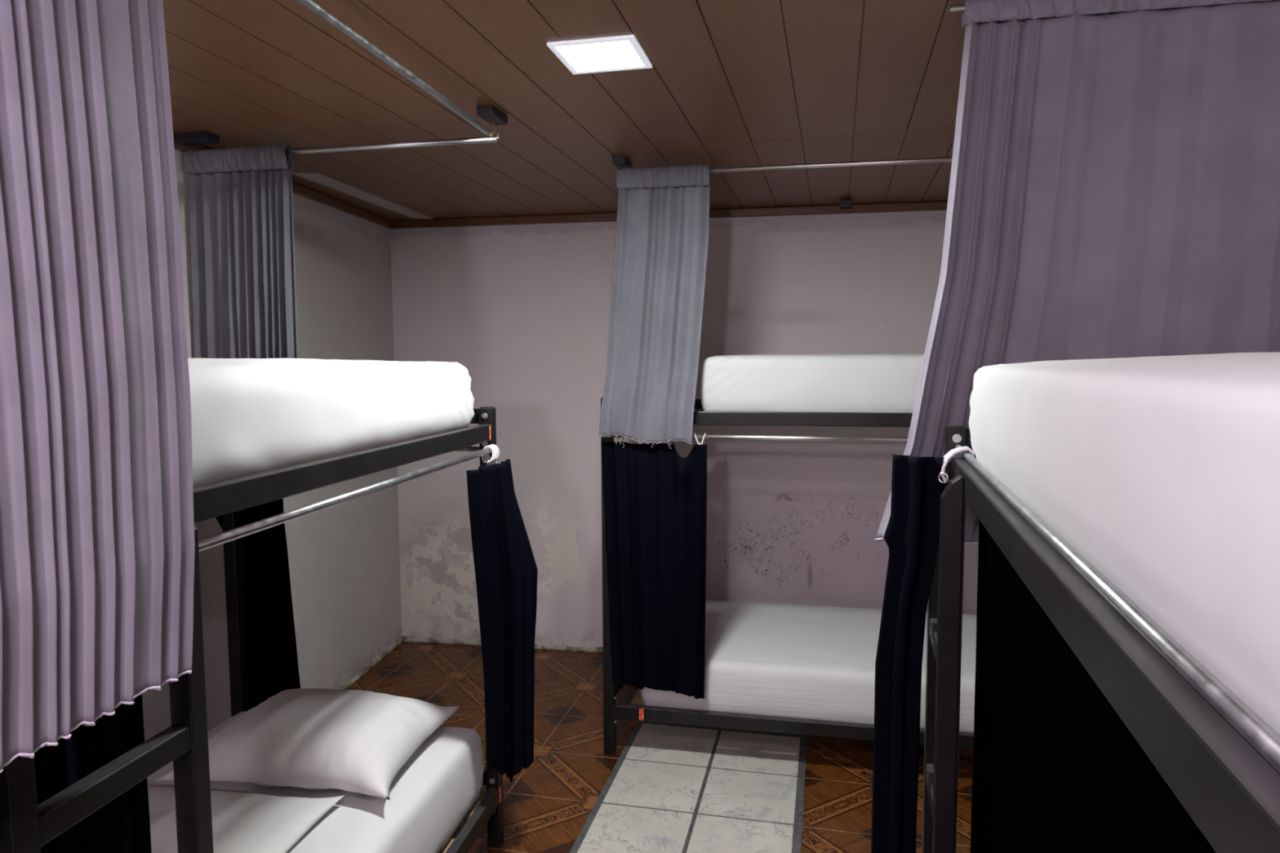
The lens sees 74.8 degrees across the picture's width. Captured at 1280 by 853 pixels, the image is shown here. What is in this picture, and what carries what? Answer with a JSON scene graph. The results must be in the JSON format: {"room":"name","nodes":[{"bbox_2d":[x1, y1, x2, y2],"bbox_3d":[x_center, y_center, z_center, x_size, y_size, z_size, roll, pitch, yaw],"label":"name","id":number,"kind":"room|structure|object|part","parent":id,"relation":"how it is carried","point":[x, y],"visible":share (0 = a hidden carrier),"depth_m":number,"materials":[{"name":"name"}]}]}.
{"room":"dormitory","nodes":[
{"label":"dormitory","id":0,"kind":"room"},
{"bbox_2d":[142,149,401,741],"bbox_3d":[-1.757,0.282,1.429,0.119,2.347,6.612,0,5,7],"label":"wall","id":1,"kind":"structure","parent":0,"point":[344,558],"depth_m":3.84,"materials":[{"name":"paint"}]},
{"bbox_2d":[173,135,391,228],"bbox_3d":[-1.704,-0.811,1.265,0.036,0.038,6.482,0,5,7],"label":"trim","id":2,"kind":"structure","parent":1,"relation":"attached to","point":[299,189],"depth_m":3.76,"materials":[{"name":"brown wood"}]},
{"bbox_2d":[337,635,403,689],"bbox_3d":[-1.694,1.439,1.450,0.022,0.036,6.480,0,5,7],"label":"baseboard","id":3,"kind":"structure","parent":1,"relation":"attached to","point":[375,661],"depth_m":4.26,"materials":[{"name":"paint"}]},
{"bbox_2d":[453,446,479,451],"bbox_3d":[-0.987,0.065,2.771,1.099,0.017,0.017,1,5,14],"label":"curtain rod","id":4,"kind":"object","parent":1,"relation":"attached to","point":[468,448],"visible":0.02,"depth_m":2.65,"materials":[{"name":"metal"}]},
{"bbox_2d":[215,498,300,709],"bbox_3d":[-1.318,0.579,2.903,0.321,1.030,0.047,1,5,13],"label":"privacy curtain","id":5,"kind":"object","parent":4,"relation":"hanging from","point":[273,668],"visible":0.41,"depth_m":2.89,"materials":[{"name":"black fabric"}]},
{"bbox_2d":[162,0,965,221],"bbox_3d":[-0.255,-0.853,1.067,4.513,0.060,6.900,1,5,13],"label":"ceiling","id":6,"kind":"structure","parent":0,"point":[246,73],"depth_m":2.33,"materials":[{"name":"brown wood"}]},
{"bbox_2d":[173,130,219,146],"bbox_3d":[-1.447,-0.940,2.733,0.125,0.026,0.060,1,5,13],"label":"block","id":7,"kind":"object","parent":6,"relation":"attached to","point":[195,138],"visible":0.96,"depth_m":2.71,"materials":[{"name":"black plastic"}]},
{"bbox_2d":[293,172,433,219],"bbox_3d":[-1.225,-1.042,3.839,0.094,0.005,1.122,1,5,10],"label":"trim","id":8,"kind":"structure","parent":6,"relation":"attached to","point":[316,177],"depth_m":3.72,"materials":[{"name":"brown wood"}]},
{"bbox_2d":[476,104,507,139],"bbox_3d":[-0.439,-0.900,2.495,0.050,0.077,0.120,1,5,13],"label":"block","id":9,"kind":"object","parent":6,"relation":"attached to","point":[491,114],"visible":1,"depth_m":2.47,"materials":[{"name":"black metal"}]},
{"bbox_2d":[182,135,498,159],"bbox_3d":[-0.978,-0.885,2.669,1.131,0.034,0.019,1,5,14],"label":"curtain rod","id":10,"kind":"object","parent":9,"relation":"attached to","point":[482,140],"visible":0.82,"depth_m":2.61,"materials":[{"name":"metal"}]},
{"bbox_2d":[182,144,298,358],"bbox_3d":[-1.329,-0.440,2.798,0.408,0.958,0.062,1,5,13],"label":"privacy curtain","id":11,"kind":"object","parent":10,"relation":"hanging from","point":[244,295],"visible":0.83,"depth_m":2.78,"materials":[{"name":"grey fabric"}]},
{"bbox_2d":[296,0,492,136],"bbox_3d":[-0.740,-0.765,1.050,0.019,0.019,3.042,1,5,11],"label":"curtain rod","id":12,"kind":"object","parent":9,"relation":"attached to","point":[312,5],"visible":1,"depth_m":1.90,"materials":[{"name":"metal"}]},
{"bbox_2d":[0,0,195,773],"bbox_3d":[-0.748,-0.199,0.824,0.146,1.147,0.876,1,5,10],"label":"privacy curtain","id":13,"kind":"object","parent":12,"relation":"hanging from","point":[97,544],"visible":1,"depth_m":1.04,"materials":[{"name":"purple fabric"}]},
{"bbox_2d":[546,34,652,74],"bbox_3d":[-0.093,-0.900,2.032,0.208,0.007,0.208,1,5,13],"label":"recessed light","id":14,"kind":"object","parent":6,"relation":"in","point":[616,53],"visible":1,"depth_m":2.02,"materials":[{"name":"white plastic"}]},
{"bbox_2d":[556,40,644,71],"bbox_3d":[-0.093,-0.901,2.032,0.176,0.005,0.176,1,5,13],"label":"diffuser","id":15,"kind":"object","parent":14,"relation":"attached to","point":[593,55],"depth_m":2.03,"materials":[{"name":"white plastic"}]},
{"bbox_2d":[612,155,631,169],"bbox_3d":[-0.066,-0.978,3.112,0.047,0.026,0.120,1,5,13],"label":"block","id":16,"kind":"object","parent":6,"relation":"attached to","point":[620,162],"visible":0.8,"depth_m":3.06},
{"bbox_2d":[709,156,952,173],"bbox_3d":[0.956,-0.932,2.941,2.106,0.025,0.017,1,5,10],"label":"curtain rod","id":17,"kind":"object","parent":16,"relation":"attached to","point":[944,159],"visible":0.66,"depth_m":2.98,"materials":[{"name":"metal"}]},
{"bbox_2d":[599,164,710,444],"bbox_3d":[0.051,-0.448,3.103,0.409,1.022,0.124,1,5,10],"label":"privacy curtain","id":18,"kind":"object","parent":17,"relation":"hanging from","point":[663,222],"visible":1,"depth_m":3.10,"materials":[{"name":"grey fabric"}]},
{"bbox_2d":[705,127,955,147],"bbox_3d":[0.869,-0.965,2.739,1.333,0.003,0.008,1,5,16],"label":"trim","id":19,"kind":"structure","parent":6,"relation":"attached to","point":[948,127],"depth_m":2.80,"materials":[{"name":"brown wood"}]},
{"bbox_2d":[840,198,852,207],"bbox_3d":[0.966,-1.050,3.932,0.055,0.026,0.090,1,5,13],"label":"block","id":20,"kind":"object","parent":6,"relation":"attached to","point":[844,202],"visible":1,"depth_m":3.89,"materials":[{"name":"black plastic"}]},
{"bbox_2d":[949,4,964,12],"bbox_3d":[1.179,-0.861,1.634,1.094,0.013,0.013,1,5,11],"label":"curtain rod","id":21,"kind":"object","parent":6,"relation":"attached to","point":[958,7],"visible":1,"depth_m":1.73,"materials":[{"name":"metal"}]},
{"bbox_2d":[875,0,1279,543],"bbox_3d":[1.101,-0.294,1.731,1.162,1.170,0.162,1,5,14],"label":"privacy curtain","id":22,"kind":"object","parent":21,"relation":"hanging from","point":[1114,190],"visible":0.7,"depth_m":1.73,"materials":[{"name":"purple fabric"}]},
{"bbox_2d":[346,641,973,852],"bbox_3d":[-0.356,1.504,1.285,4.280,0.080,6.900,1,5,13],"label":"floor","id":23,"kind":"structure","parent":0,"point":[547,805],"depth_m":3.27,"materials":[{"name":"brown tile"}]},
{"bbox_2d":[0,406,503,852],"bbox_3d":[-1.059,0.717,1.798,0.976,1.414,1.930,1,5,10],"label":"bunk bed","id":24,"kind":"object","parent":23,"relation":"on","point":[26,826],"visible":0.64,"depth_m":1.26,"materials":[{"name":"black paint"}]},
{"bbox_2d":[34,693,151,852],"bbox_3d":[-0.752,0.733,1.033,0.032,1.021,0.421,1,5,10],"label":"privacy curtain","id":25,"kind":"object","parent":24,"relation":"hanging from","point":[122,825],"visible":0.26,"depth_m":1.14,"materials":[{"name":"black fabric"}]},
{"bbox_3d":[-1.353,0.637,2.806,0.042,1.411,0.042,1,5,10],"label":"post","id":26,"kind":"part","parent":24,"relation":"part of","materials":[{"name":"black metal"}]},
{"bbox_2d":[146,711,484,852],"bbox_3d":[-1.072,1.120,1.835,0.872,0.255,1.821,1,5,10],"label":"mattress","id":27,"kind":"object","parent":24,"relation":"on","point":[433,793],"visible":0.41,"depth_m":2.23,"materials":[{"name":"white fabric"}]},
{"bbox_2d":[147,785,344,852],"bbox_3d":[-1.100,0.962,1.958,0.624,0.036,0.479,0,5,9],"label":"folded blanket","id":28,"kind":"object","parent":27,"relation":"on","point":[242,823],"visible":0.52,"depth_m":2.02,"materials":[{"name":"white fabric"}]},
{"bbox_2d":[153,688,462,799],"bbox_3d":[-0.913,0.869,2.397,0.660,0.150,0.518,0,5,9],"label":"pillow","id":29,"kind":"object","parent":27,"relation":"on","point":[350,740],"visible":0.96,"depth_m":2.24,"materials":[{"name":"white fabric"}]},
{"bbox_2d":[187,358,474,487],"bbox_3d":[-1.076,-0.026,1.724,0.883,0.231,1.809,1,5,10],"label":"mattress","id":30,"kind":"object","parent":24,"relation":"on","point":[250,416],"visible":0.56,"depth_m":1.66,"materials":[{"name":"white fabric"}]},
{"bbox_3d":[-0.632,0.093,1.670,0.030,0.050,1.848,1,5,10],"label":"rail","id":31,"kind":"part","parent":24,"relation":"part of","materials":[{"name":"black metal"}]},
{"bbox_2d":[198,447,493,551],"bbox_3d":[-0.564,0.126,1.915,0.018,0.027,1.342,1,5,10],"label":"curtain rod","id":32,"kind":"object","parent":24,"relation":"attached to","point":[219,539],"visible":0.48,"depth_m":1.61,"materials":[{"name":"metal"}]},
{"bbox_2d":[466,444,537,782],"bbox_3d":[-0.414,0.578,2.507,0.141,1.035,0.281,1,5,13],"label":"privacy curtain","id":33,"kind":"object","parent":32,"relation":"hanging from","point":[506,571],"visible":1,"depth_m":2.49,"materials":[{"name":"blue fabric"}]},
{"bbox_3d":[-0.626,1.254,1.765,0.030,0.053,1.848,1,5,10],"label":"rail","id":34,"kind":"part","parent":24,"relation":"part of","materials":[{"name":"black metal"}]},
{"bbox_3d":[-0.469,0.646,2.648,0.042,1.411,0.042,1,5,10],"label":"post","id":35,"kind":"part","parent":24,"relation":"part of","materials":[{"name":"black metal"}]},
{"bbox_2d":[568,720,807,852],"bbox_3d":[-0.167,1.466,1.276,0.716,0.016,4.652,1,5,13],"label":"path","id":36,"kind":"object","parent":23,"relation":"on","point":[672,788],"visible":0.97,"depth_m":2.98,"materials":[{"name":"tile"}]},
{"bbox_2d":[600,396,973,754],"bbox_3d":[0.890,0.567,3.505,1.930,1.414,0.976,1,5,12],"label":"bunk bed","id":37,"kind":"object","parent":23,"relation":"on","point":[636,710],"visible":0.17,"depth_m":3.17,"materials":[{"name":"black paint"}]},
{"bbox_3d":[-0.123,0.592,3.281,0.042,1.411,0.042,1,5,12],"label":"post","id":38,"kind":"part","parent":37,"relation":"part of","materials":[{"name":"black metal"}]},
{"bbox_3d":[0.985,-0.099,3.915,1.848,0.050,0.030,1,5,12],"label":"rail","id":39,"kind":"part","parent":37,"relation":"part of","materials":[{"name":"black metal"}]},
{"bbox_2d":[600,434,907,442],"bbox_3d":[0.549,0.042,3.045,1.422,0.017,0.017,1,5,12],"label":"curtain rod","id":40,"kind":"object","parent":37,"relation":"attached to","point":[698,436],"visible":0.48,"depth_m":3.03,"materials":[{"name":"metal"}]},
{"bbox_2d":[601,432,706,699],"bbox_3d":[0.053,0.531,3.174,0.404,1.019,0.075,1,5,13],"label":"privacy curtain","id":41,"kind":"object","parent":40,"relation":"hanging from","point":[655,498],"visible":0.98,"depth_m":3.17,"materials":[{"name":"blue fabric"}]},
{"bbox_3d":[0.802,1.136,3.123,1.848,0.053,0.030,1,5,12],"label":"rail","id":42,"kind":"part","parent":37,"relation":"part of","materials":[{"name":"black metal"}]},
{"bbox_3d":[0.796,-0.025,3.028,1.848,0.050,0.030,1,5,12],"label":"rail","id":43,"kind":"part","parent":37,"relation":"part of","materials":[{"name":"black metal"}]},
{"bbox_2d":[640,600,976,733],"bbox_3d":[0.939,0.982,3.538,1.747,0.232,0.885,1,5,12],"label":"mattress","id":44,"kind":"object","parent":37,"relation":"on","point":[786,660],"visible":0.4,"depth_m":3.25,"materials":[{"name":"white fabric"}]},
{"bbox_2d":[700,351,924,413],"bbox_3d":[1.049,-0.182,3.424,1.510,0.242,0.874,1,5,12],"label":"mattress","id":45,"kind":"object","parent":37,"relation":"on","point":[828,382],"visible":0.49,"depth_m":3.08,"materials":[{"name":"white fabric"}]},
{"bbox_2d":[921,424,1279,852],"bbox_3d":[0.859,0.785,0.843,0.976,1.414,1.930,1,5,15],"label":"bunk bed","id":46,"kind":"object","parent":23,"relation":"on","point":[1228,789],"visible":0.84,"depth_m":0.66,"materials":[{"name":"black paint"}]},
{"bbox_3d":[0.685,0.704,1.863,0.042,1.411,0.042,1,5,15],"label":"post","id":47,"kind":"part","parent":46,"relation":"part of","materials":[{"name":"black metal"}]},
{"bbox_2d":[970,520,1216,852],"bbox_3d":[0.469,0.738,0.905,0.021,1.099,1.735,1,5,15],"label":"privacy curtain","id":48,"kind":"object","parent":46,"relation":"hanging from","point":[1056,769],"visible":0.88,"depth_m":1.04,"materials":[{"name":"black fabric"}]},
{"bbox_2d":[955,444,1279,773],"bbox_3d":[0.442,0.118,0.899,0.013,0.013,1.830,1,5,15],"label":"curtain rod","id":49,"kind":"object","parent":46,"relation":"attached to","point":[1265,740],"visible":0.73,"depth_m":0.55,"materials":[{"name":"metal"}]},
{"bbox_2d":[871,445,974,852],"bbox_3d":[0.570,0.686,1.716,0.184,1.299,0.071,1,5,13],"label":"privacy curtain","id":50,"kind":"object","parent":49,"relation":"hanging from","point":[911,537],"visible":1,"depth_m":1.69,"materials":[{"name":"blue fabric"}]},
{"bbox_3d":[0.544,0.696,1.716,0.130,1.280,0.053,1,5,13],"label":"panel","id":51,"kind":"part","parent":50,"relation":"part of","materials":[{"name":"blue fabric"}]},
{"bbox_2d":[968,351,1279,734],"bbox_3d":[0.855,0.042,0.730,0.875,0.224,1.733,1,5,15],"label":"mattress","id":52,"kind":"object","parent":46,"relation":"on","point":[1162,473],"visible":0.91,"depth_m":0.60,"materials":[{"name":"white fabric"}]},
{"bbox_2d":[390,201,978,647],"bbox_3d":[0.471,0.035,4.313,3.641,2.347,0.120,1,5,10],"label":"wall","id":53,"kind":"structure","parent":0,"point":[525,308],"depth_m":4.31,"materials":[{"name":"paint"}]},
{"bbox_2d":[402,635,603,653],"bbox_3d":[0.464,1.192,4.342,3.632,0.036,0.022,1,5,10],"label":"baseboard","id":54,"kind":"structure","parent":53,"relation":"attached to","point":[406,638],"depth_m":4.58,"materials":[{"name":"paint"}]},
{"bbox_2d":[391,201,947,228],"bbox_3d":[0.452,-1.058,4.156,3.633,0.038,0.038,1,5,10],"label":"trim","id":55,"kind":"structure","parent":53,"relation":"attached to","point":[926,206],"depth_m":4.15,"materials":[{"name":"brown wood"}]}
]}

